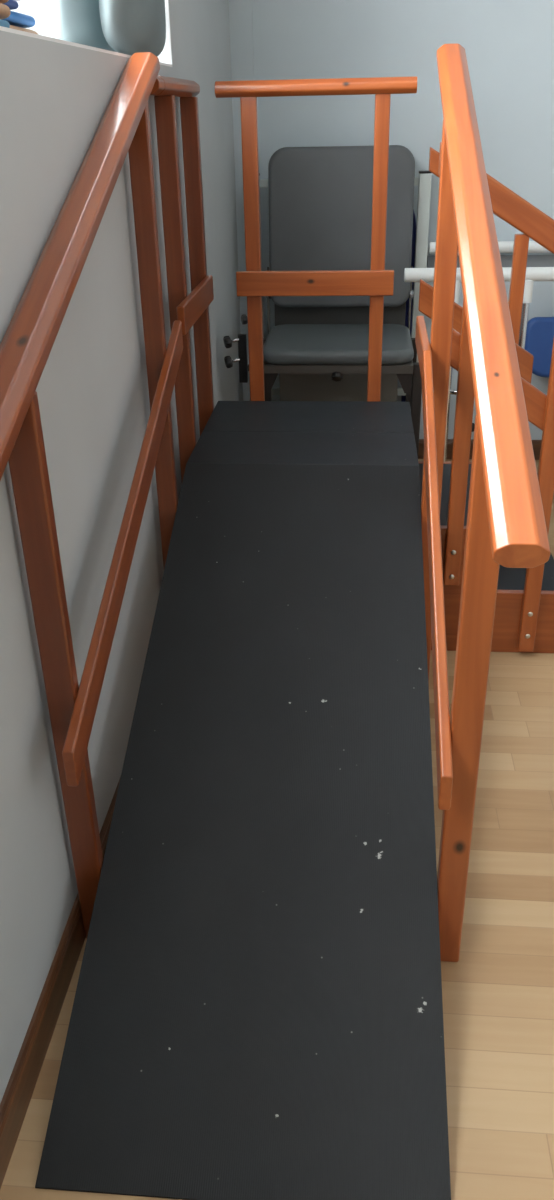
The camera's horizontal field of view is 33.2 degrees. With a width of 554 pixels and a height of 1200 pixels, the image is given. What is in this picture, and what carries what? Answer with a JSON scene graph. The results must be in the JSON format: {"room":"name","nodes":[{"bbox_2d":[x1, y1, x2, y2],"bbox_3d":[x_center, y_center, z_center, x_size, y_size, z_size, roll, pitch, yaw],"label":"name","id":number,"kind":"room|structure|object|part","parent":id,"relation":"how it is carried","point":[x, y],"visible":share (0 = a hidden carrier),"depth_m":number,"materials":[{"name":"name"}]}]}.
{"room":"care facility","nodes":[
{"label":"care facility","id":0,"kind":"room"},
{"bbox_2d":[0,0,242,1102],"bbox_3d":[-0.614,-0.229,1.045,0.310,2.450,6.700,1,28,5],"label":"wall","id":1,"kind":"structure","parent":0,"point":[92,391],"depth_m":1.83,"materials":[{"name":"grey paint"}]},
{"bbox_2d":[0,776,120,1188],"bbox_3d":[-0.431,0.819,1.575,0.012,0.096,6.686,1,28,5],"label":"baseboard","id":2,"kind":"structure","parent":1,"relation":"attached to","point":[14,1104],"depth_m":1.65,"materials":[{"name":"brown wood"}]},
{"bbox_2d":[0,0,171,66],"bbox_3d":[-0.550,-1.075,0.918,0.198,0.838,3.478,1,28,5],"label":"windowsill","id":3,"kind":"structure","parent":1,"relation":"attached to","point":[165,58],"depth_m":2.10,"materials":[{"name":"white paint"}]},
{"bbox_2d":[0,19,9,27],"bbox_3d":[-0.464,-0.847,1.361,0.085,0.016,0.240,1,28,5],"label":"padded cuff","id":4,"kind":"object","parent":3,"relation":"on","point":[3,23],"visible":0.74,"depth_m":1.42,"materials":[{"name":"blue fabric"}]},
{"bbox_2d":[0,3,10,18],"bbox_3d":[-0.463,-0.867,1.358,0.085,0.021,0.250,1,28,5],"label":"padded cuff","id":5,"kind":"object","parent":4,"relation":"on","point":[5,12],"visible":0.99,"depth_m":1.42,"materials":[{"name":"beige fabric"}]},
{"bbox_2d":[10,25,37,33],"bbox_3d":[-0.490,-0.994,1.627,0.085,0.028,0.270,1,28,5],"label":"padded cuff","id":6,"kind":"object","parent":3,"relation":"on","point":[11,26],"visible":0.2,"depth_m":1.64,"materials":[{"name":"beige fabric"}]},
{"bbox_2d":[1,11,34,27],"bbox_3d":[-0.492,-1.006,1.598,0.085,0.020,0.280,1,28,5],"label":"padded cuff","id":7,"kind":"object","parent":6,"relation":"on","point":[15,18],"visible":0.69,"depth_m":1.64,"materials":[{"name":"blue fabric"}]},
{"bbox_2d":[3,0,17,9],"bbox_3d":[-0.497,-0.997,1.540,0.085,0.016,0.220,1,28,5],"label":"padded cuff","id":8,"kind":"object","parent":7,"relation":"on","point":[12,4],"visible":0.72,"depth_m":1.59,"materials":[{"name":"blue fabric"}]},
{"bbox_2d":[49,0,115,51],"bbox_3d":[-0.462,-1.478,2.253,0.104,0.288,0.584,1,28,4],"label":"cushion","id":9,"kind":"object","parent":3,"relation":"on","point":[75,21],"visible":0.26,"depth_m":2.11,"materials":[{"name":"grey fabric"}]},
{"bbox_2d":[99,0,165,55],"bbox_3d":[-0.354,-1.493,2.316,0.098,0.252,0.558,2,28,5],"label":"cushion","id":10,"kind":"object","parent":3,"relation":"on","point":[129,27],"visible":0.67,"depth_m":2.21,"materials":[{"name":"grey fabric"}]},
{"bbox_2d":[0,459,553,1199],"bbox_3d":[1.441,0.945,1.470,4.568,0.100,7.100,1,28,5],"label":"floor","id":11,"kind":"structure","parent":0,"point":[498,997],"depth_m":1.79,"materials":[{"name":"brown wood"}]},
{"bbox_2d":[0,43,550,1199],"bbox_3d":[-0.001,-0.193,1.831,0.778,1.629,1.755,1,28,5],"label":"ramp","id":12,"kind":"object","parent":11,"relation":"on","point":[270,923],"visible":1,"depth_m":1.74,"materials":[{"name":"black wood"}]},
{"bbox_3d":[-0.378,0.190,1.653,0.053,1.132,0.030,1,28,5],"label":"post","id":13,"kind":"part","parent":12,"relation":"part of","materials":[{"name":"orange wood"}]},
{"bbox_3d":[-0.360,-0.654,1.649,0.071,0.050,1.535,1,50,5],"label":"handrail","id":14,"kind":"part","parent":12,"relation":"part of","materials":[{"name":"orange wood"}]},
{"bbox_3d":[-0.303,-0.202,1.992,0.021,0.069,1.323,1,49,5],"label":"rail","id":15,"kind":"part","parent":12,"relation":"part of","materials":[{"name":"orange wood"}]},
{"bbox_3d":[-0.298,-0.434,2.416,0.050,1.522,0.030,1,28,5],"label":"post","id":16,"kind":"part","parent":12,"relation":"part of","materials":[{"name":"orange wood"}]},
{"bbox_3d":[-0.304,-1.226,2.207,0.063,0.042,0.070,1,28,5],"label":"handrail","id":17,"kind":"part","parent":12,"relation":"part of","materials":[{"name":"orange wood"}]},
{"bbox_3d":[0.370,-0.645,2.356,0.020,0.072,0.344,1,30,5],"label":"rail","id":18,"kind":"part","parent":12,"relation":"part of","materials":[{"name":"orange wood"}]},
{"bbox_3d":[0.318,-0.118,1.874,0.020,0.065,1.135,1,53,5],"label":"rail","id":19,"kind":"part","parent":12,"relation":"part of","materials":[{"name":"orange wood"}]},
{"bbox_3d":[0.402,-0.398,2.368,0.050,1.475,0.030,1,28,5],"label":"post","id":20,"kind":"part","parent":12,"relation":"part of","materials":[{"name":"orange wood"}]},
{"bbox_3d":[0.325,0.223,1.594,0.053,1.103,0.030,1,28,5],"label":"post","id":21,"kind":"part","parent":12,"relation":"part of","materials":[{"name":"orange wood"}]},
{"bbox_3d":[0.352,-0.673,1.652,0.067,0.042,1.656,1,49,5],"label":"handrail","id":22,"kind":"part","parent":12,"relation":"part of","materials":[{"name":"orange wood"}]},
{"bbox_2d":[223,145,421,455],"bbox_3d":[0.204,-1.088,3.800,0.773,1.367,0.640,1,28,5],"label":"chair","id":23,"kind":"object","parent":11,"relation":"on","point":[320,198],"visible":0.78,"depth_m":3.79,"materials":[{"name":"grey leather"}]},
{"bbox_3d":[-0.189,-0.987,3.555,0.028,0.048,0.047,-15,29,-4],"label":"knob","id":24,"kind":"part","parent":23,"relation":"part of","materials":[{"name":"black plastic"}]},
{"bbox_3d":[-0.187,-0.920,3.591,0.028,0.048,0.047,-15,29,-4],"label":"knob","id":25,"kind":"part","parent":23,"relation":"part of","materials":[{"name":"black plastic"}]},
{"bbox_3d":[-0.125,-1.074,3.553,0.022,0.038,0.038,-9,29,-15],"label":"knob","id":26,"kind":"part","parent":23,"relation":"part of","materials":[{"name":"black plastic"}]},
{"bbox_3d":[-0.044,-0.868,4.172,0.038,0.603,0.038,1,28,5],"label":"leg","id":27,"kind":"part","parent":23,"relation":"part of","materials":[{"name":"brown metal"}]},
{"bbox_3d":[-0.036,-1.272,4.005,0.008,0.310,0.075,1,28,5],"label":"hinge arm","id":28,"kind":"part","parent":23,"relation":"part of","materials":[{"name":"grey metal"}]},
{"bbox_3d":[0.234,-0.869,3.608,0.045,0.046,0.027,1,70,5],"label":"knob","id":29,"kind":"part","parent":23,"relation":"part of","materials":[{"name":"black plastic"}]},
{"bbox_2d":[263,324,413,364],"bbox_3d":[0.250,-1.051,3.800,0.598,0.064,0.535,1,28,5],"label":"seat cushion","id":30,"kind":"object","parent":23,"relation":"on","point":[286,344],"depth_m":3.64,"materials":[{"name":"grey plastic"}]},
{"bbox_3d":[0.249,-1.013,3.822,0.596,0.031,0.515,1,28,5],"label":"frame","id":31,"kind":"part","parent":23,"relation":"part of","materials":[{"name":"grey metal"}]},
{"bbox_3d":[0.271,-0.925,4.109,0.520,0.388,0.015,1,28,5],"label":"panel","id":32,"kind":"part","parent":23,"relation":"part of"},
{"bbox_3d":[0.274,-1.256,4.048,0.570,0.230,0.008,1,28,5],"label":"plate","id":33,"kind":"part","parent":23,"relation":"part of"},
{"bbox_3d":[0.262,-1.536,3.840,0.592,0.617,0.058,1,22,5],"label":"backrest","id":34,"kind":"part","parent":23,"relation":"part of","materials":[{"name":"grey leather"}]},
{"bbox_3d":[0.567,-1.259,3.955,0.008,0.310,0.075,1,28,5],"label":"hinge arm","id":35,"kind":"part","parent":23,"relation":"part of","materials":[{"name":"grey metal"}]},
{"bbox_3d":[0.589,-0.854,4.119,0.038,0.603,0.038,1,28,5],"label":"leg","id":36,"kind":"part","parent":23,"relation":"part of","materials":[{"name":"brown metal"}]},
{"bbox_3d":[0.552,-0.650,3.736,0.038,0.603,0.038,1,28,5],"label":"leg","id":37,"kind":"part","parent":23,"relation":"part of","materials":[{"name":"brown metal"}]},
{"bbox_2d":[259,170,431,395],"bbox_3d":[0.267,-1.211,4.137,0.763,1.267,0.047,1,28,5],"label":"steel frame","id":38,"kind":"object","parent":11,"relation":"on","point":[423,181],"visible":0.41,"depth_m":3.91,"materials":[{"name":"white metal"}]},
{"bbox_3d":[-0.087,-1.215,4.168,0.050,1.258,0.045,1,28,5],"label":"post","id":39,"kind":"part","parent":38,"relation":"part of","materials":[{"name":"white metal"}]},
{"bbox_3d":[0.622,-1.199,4.109,0.050,1.258,0.045,1,28,5],"label":"post","id":40,"kind":"part","parent":38,"relation":"part of","materials":[{"name":"white metal"}]},
{"bbox_2d":[151,75,553,652],"bbox_3d":[0.365,-0.678,2.789,1.325,1.580,0.679,1,28,5],"label":"stairs","id":41,"kind":"structure","parent":11,"relation":"on","point":[257,430],"depth_m":2.78,"materials":[{"name":"orange wood"}]},
{"bbox_3d":[-0.273,-0.708,2.649,0.050,1.287,0.030,1,28,5],"label":"post","id":42,"kind":"part","parent":41,"relation":"part of","materials":[{"name":"orange wood"}]},
{"bbox_3d":[-0.279,-1.368,2.476,0.063,0.043,0.536,1,28,5],"label":"handrail","id":43,"kind":"part","parent":41,"relation":"part of","materials":[{"name":"orange wood"}]},
{"bbox_3d":[-0.231,-0.856,2.673,0.021,0.075,0.517,1,28,5],"label":"rail","id":44,"kind":"part","parent":41,"relation":"part of","materials":[{"name":"orange wood"}]},
{"bbox_3d":[-0.242,-0.878,2.970,0.050,1.287,0.030,1,28,5],"label":"post","id":45,"kind":"part","parent":41,"relation":"part of","materials":[{"name":"orange wood"}]},
{"bbox_3d":[-0.074,-1.001,3.014,0.048,1.116,0.030,1,28,5],"label":"gate post","id":46,"kind":"part","parent":41,"relation":"part of","materials":[{"name":"orange wood"}]},
{"bbox_3d":[0.120,-1.010,2.961,0.501,0.076,0.021,1,28,5],"label":"gate rail","id":47,"kind":"part","parent":41,"relation":"part of","materials":[{"name":"orange wood"}]},
{"bbox_3d":[0.113,-1.505,2.724,0.590,0.043,0.064,1,28,5],"label":"gate rail","id":48,"kind":"part","parent":41,"relation":"part of","materials":[{"name":"orange wood"}]},
{"bbox_3d":[0.321,-0.992,2.981,0.045,1.116,0.030,1,28,5],"label":"gate post","id":49,"kind":"part","parent":41,"relation":"part of","materials":[{"name":"orange wood"}]},
{"bbox_3d":[0.508,-0.521,2.513,0.046,1.068,0.030,1,28,5],"label":"post","id":50,"kind":"part","parent":41,"relation":"part of","materials":[{"name":"orange wood"}]},
{"bbox_3d":[0.753,-1.165,2.848,0.712,0.057,0.048,29,27,-10],"label":"stair handrail","id":51,"kind":"part","parent":41,"relation":"part of","materials":[{"name":"orange wood"}]},
{"bbox_3d":[0.642,-0.860,2.989,0.498,0.083,0.022,30,26,-10],"label":"stair rail","id":52,"kind":"part","parent":41,"relation":"part of","materials":[{"name":"orange wood"}]},
{"bbox_3d":[0.694,-0.895,2.302,0.740,0.063,0.048,30,27,-10],"label":"stair handrail","id":53,"kind":"part","parent":41,"relation":"part of","materials":[{"name":"orange wood"}]},
{"bbox_3d":[0.609,-0.583,2.502,0.478,0.081,0.022,32,26,-11],"label":"stair rail","id":54,"kind":"part","parent":41,"relation":"part of","materials":[{"name":"orange wood"}]},
{"bbox_3d":[0.768,-0.633,3.128,0.043,1.124,0.030,1,28,5],"label":"post","id":55,"kind":"part","parent":41,"relation":"part of","materials":[{"name":"orange wood"}]},
{"bbox_3d":[0.750,-0.352,2.579,0.046,1.140,0.030,1,28,5],"label":"post","id":56,"kind":"part","parent":41,"relation":"part of","materials":[{"name":"orange wood"}]},
{"bbox_2d":[401,209,415,401],"bbox_3d":[0.594,-1.169,4.178,0.044,1.138,0.035,1,28,5],"label":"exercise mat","id":57,"kind":"object","parent":11,"relation":"on","point":[403,398],"visible":0.17,"depth_m":4.01,"materials":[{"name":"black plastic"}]},
{"bbox_2d":[404,267,553,461],"bbox_3d":[1.553,-0.846,3.736,2.104,0.946,0.139,1,28,5],"label":"bars","id":58,"kind":"object","parent":11,"relation":"on","point":[533,274],"visible":0.3,"depth_m":3.60,"materials":[{"name":"white metal"}]},
{"bbox_3d":[0.702,-0.819,3.843,0.031,0.808,0.031,1,28,5],"label":"leg","id":59,"kind":"part","parent":58,"relation":"part of","materials":[{"name":"silver metal"}]},
{"bbox_3d":[0.981,-0.813,3.819,0.031,0.808,0.031,1,28,5],"label":"leg","id":60,"kind":"part","parent":58,"relation":"part of","materials":[{"name":"silver metal"}]},
{"bbox_2d":[525,317,553,474],"bbox_3d":[1.311,-0.819,3.967,0.501,0.692,0.445,1,28,5],"label":"chair","id":61,"kind":"object","parent":11,"relation":"on","point":[540,330],"visible":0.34,"depth_m":4.00,"materials":[{"name":"blue plastic"}]},
{"bbox_3d":[1.301,-1.094,4.020,0.460,0.255,0.050,1,23,5],"label":"backrest","id":62,"kind":"part","parent":61,"relation":"part of","materials":[{"name":"blue plastic"}]},
{"bbox_2d":[252,0,553,439],"bbox_3d":[1.648,-1.915,3.825,4.278,2.750,0.150,1,28,5],"label":"wall","id":63,"kind":"structure","parent":0,"point":[508,45],"depth_m":3.75,"materials":[{"name":"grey paint"}]},
{"bbox_2d":[229,0,253,400],"bbox_3d":[-0.135,-1.917,3.901,0.092,2.750,0.014,1,28,5],"label":"trim","id":64,"kind":"structure","parent":63,"relation":"attached to","point":[240,11],"depth_m":3.78,"materials":[{"name":"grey paint"}]},
{"bbox_2d":[418,439,541,459],"bbox_3d":[1.867,-0.699,4.356,3.876,0.096,0.012,1,28,5],"label":"baseboard","id":65,"kind":"structure","parent":63,"relation":"attached to","point":[536,444],"depth_m":4.43,"materials":[{"name":"brown wood"}]},
{"bbox_2d":[427,241,553,267],"bbox_3d":[1.867,-1.442,3.913,2.435,0.154,0.098,1,28,5],"label":"wall rail","id":66,"kind":"object","parent":63,"relation":"attached to","point":[504,246],"visible":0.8,"depth_m":4.01,"materials":[{"name":"white metal"}]}
]}

